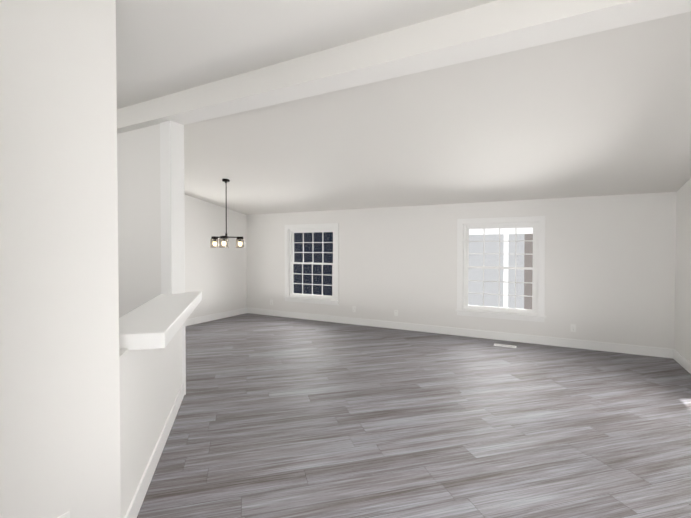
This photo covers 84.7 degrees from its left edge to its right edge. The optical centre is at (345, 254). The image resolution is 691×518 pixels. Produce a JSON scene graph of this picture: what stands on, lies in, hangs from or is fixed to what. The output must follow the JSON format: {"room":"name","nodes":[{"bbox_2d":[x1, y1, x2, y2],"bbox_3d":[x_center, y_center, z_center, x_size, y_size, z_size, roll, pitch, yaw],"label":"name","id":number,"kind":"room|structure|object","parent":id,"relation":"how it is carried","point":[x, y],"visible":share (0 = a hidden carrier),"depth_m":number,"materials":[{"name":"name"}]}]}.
{"room":"empty living room","nodes":[
{"label":"empty living room","id":0,"kind":"room"},
{"bbox_2d":[0,0,120,517],"bbox_3d":[-1.595,-0.127,1.123,0.120,3.250,1.770,1,1,28],"label":"wall","id":1,"kind":"structure","parent":0,"point":[59,383],"depth_m":1.65,"materials":[{"name":"white paint"}]},
{"bbox_2d":[57,511,69,517],"bbox_3d":[-1.247,1.204,1.662,0.008,0.114,0.070,1,1,28],"label":"outlet","id":2,"kind":"object","parent":1,"relation":"attached to","point":[66,515],"visible":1,"depth_m":1.68,"materials":[{"name":"white plastic"}]},
{"bbox_2d":[124,307,690,517],"bbox_3d":[-0.621,1.388,3.780,7.710,0.130,7.330,1,1,28],"label":"baseboard","id":3,"kind":"structure","parent":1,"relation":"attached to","point":[133,510],"depth_m":5.88,"materials":[{"name":"white paint"}]},
{"bbox_2d":[117,124,160,317],"bbox_3d":[-3.029,0.050,4.539,2.725,2.780,0.120,1,1,28],"label":"wall","id":4,"kind":"structure","parent":0,"point":[139,216],"depth_m":4.01,"materials":[{"name":"white paint"}]},
{"bbox_2d":[119,326,182,517],"bbox_3d":[-1.455,0.981,2.870,0.120,0.975,2.057,0,1,-15],"label":"wall","id":5,"kind":"structure","parent":0,"point":[151,383],"depth_m":2.32,"materials":[{"name":"white paint"}]},
{"bbox_2d":[119,292,201,349],"bbox_3d":[-1.440,0.459,3.006,0.375,0.090,2.007,0,1,-15],"label":"half wall ledge","id":6,"kind":"object","parent":5,"relation":"on","point":[157,322],"visible":0.65,"depth_m":2.46,"materials":[{"name":"white paint"}]},
{"bbox_2d":[184,194,246,318],"bbox_3d":[-4.103,-0.202,5.544,0.120,3.250,7.450,1,1,28],"label":"wall","id":7,"kind":"structure","parent":0,"point":[217,277],"depth_m":7.95,"materials":[{"name":"white paint"}]},
{"bbox_2d":[116,0,496,108],"bbox_3d":[-1.655,-1.308,1.798,7.950,0.633,3.180,1,1,28],"label":"ceiling","id":8,"kind":"structure","parent":0,"point":[165,47],"depth_m":2.42,"materials":[{"name":"white paint"}]},
{"bbox_2d":[117,0,690,133],"bbox_3d":[-0.852,-1.549,3.298,7.950,0.480,0.250,1,1,28],"label":"ridge beam","id":9,"kind":"structure","parent":8,"relation":"attached to","point":[497,27],"depth_m":2.54,"materials":[{"name":"white paint"}]},
{"bbox_2d":[137,313,690,517],"bbox_3d":[-0.621,1.513,3.782,7.950,0.120,7.570,1,1,28],"label":"floor","id":10,"kind":"structure","parent":0,"point":[281,417],"depth_m":3.17,"materials":[{"name":"grey wood"}]},
{"bbox_2d":[160,121,185,394],"bbox_3d":[-1.756,0.064,3.861,0.160,2.775,0.160,1,1,28],"label":"post","id":11,"kind":"object","parent":10,"relation":"on","point":[172,208],"visible":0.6,"depth_m":3.80,"materials":[{"name":"white paint"}]},
{"bbox_2d":[494,344,516,347],"bbox_3d":[2.465,1.415,5.857,0.320,0.006,0.120,1,1,28],"label":"floor vent","id":12,"kind":"object","parent":10,"relation":"in","point":[505,346],"visible":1,"depth_m":5.86,"materials":[{"name":"white metal"}]},
{"bbox_2d":[184,11,690,214],"bbox_3d":[0.182,-1.226,5.240,7.950,0.785,4.160,1,1,28],"label":"ceiling","id":13,"kind":"structure","parent":0,"point":[605,113],"depth_m":3.98,"materials":[{"name":"white paint"}]},
{"bbox_2d":[210,179,244,247],"bbox_3d":[-1.968,-0.659,6.175,0.521,1.113,0.552,1,1,28],"label":"dining chandelier","id":14,"kind":"object","parent":13,"relation":"hanging from","point":[225,238],"visible":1,"depth_m":6.14,"materials":[{"name":"brown metal"}]},
{"bbox_2d":[247,192,676,348],"bbox_3d":[1.133,-0.227,7.039,7.950,3.250,0.120,1,1,28],"label":"wall","id":15,"kind":"structure","parent":0,"point":[610,260],"depth_m":6.12,"materials":[{"name":"white paint"}]},
{"bbox_2d":[283,223,338,304],"bbox_3d":[-0.712,0.198,8.006,1.380,1.663,0.165,1,1,28],"label":"window","id":16,"kind":"structure","parent":15,"relation":"in","point":[291,295],"depth_m":8.02,"materials":[{"name":"white paint"}]},
{"bbox_2d":[455,216,545,321],"bbox_3d":[2.541,0.227,6.270,1.380,1.663,0.165,1,1,28],"label":"window","id":17,"kind":"structure","parent":15,"relation":"in","point":[536,313],"depth_m":6.23,"materials":[{"name":"white paint"}]},
{"bbox_2d":[571,324,575,331],"bbox_3d":[3.455,1.120,5.750,0.070,0.114,0.008,1,1,28],"label":"electrical outlet","id":18,"kind":"object","parent":15,"relation":"attached to","point":[573,327],"visible":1,"depth_m":5.75,"materials":[{"name":"white plastic"}]},
{"bbox_2d":[674,178,690,361],"bbox_3d":[2.804,-0.139,1.857,0.120,3.250,7.450,1,1,28],"label":"wall","id":19,"kind":"structure","parent":0,"point":[682,338],"depth_m":4.87,"materials":[{"name":"white paint"}]},
{"label":"outside","id":20,"kind":"structure","parent":0,"visible":0},
{"bbox_3d":[1.644,1.760,4.844,16.710,0.050,21.330,1,1,28],"label":"ground","id":21,"kind":"structure","parent":20,"visible":0},
{"bbox_2d":[293,232,332,295],"bbox_3d":[-0.151,-0.195,9.528,4.000,3.700,0.100,1,1,28],"label":"siding","id":22,"kind":"object","parent":21,"relation":"on","point":[327,258],"depth_m":9.84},
{"bbox_2d":[468,234,524,308],"bbox_3d":[5.911,-0.609,10.366,7.700,4.500,0.100,1,1,28],"label":"siding","id":23,"kind":"object","parent":21,"relation":"on","point":[492,275],"depth_m":11.15,"materials":[{"name":"white"}]},
{"bbox_2d":[469,228,532,307],"bbox_3d":[4.506,0.202,7.377,5.950,2.980,3.620,1,1,28],"label":"patio cover","id":24,"kind":"object","parent":21,"relation":"on","point":[506,232],"depth_m":9.43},
{"bbox_2d":[524,234,532,308],"bbox_3d":[6.042,0.548,9.941,2.450,2.200,0.160,1,1,28],"label":"brick facade","id":25,"kind":"object","parent":21,"relation":"on","point":[528,261],"depth_m":10.45,"materials":[{"name":"brick"}]}
]}

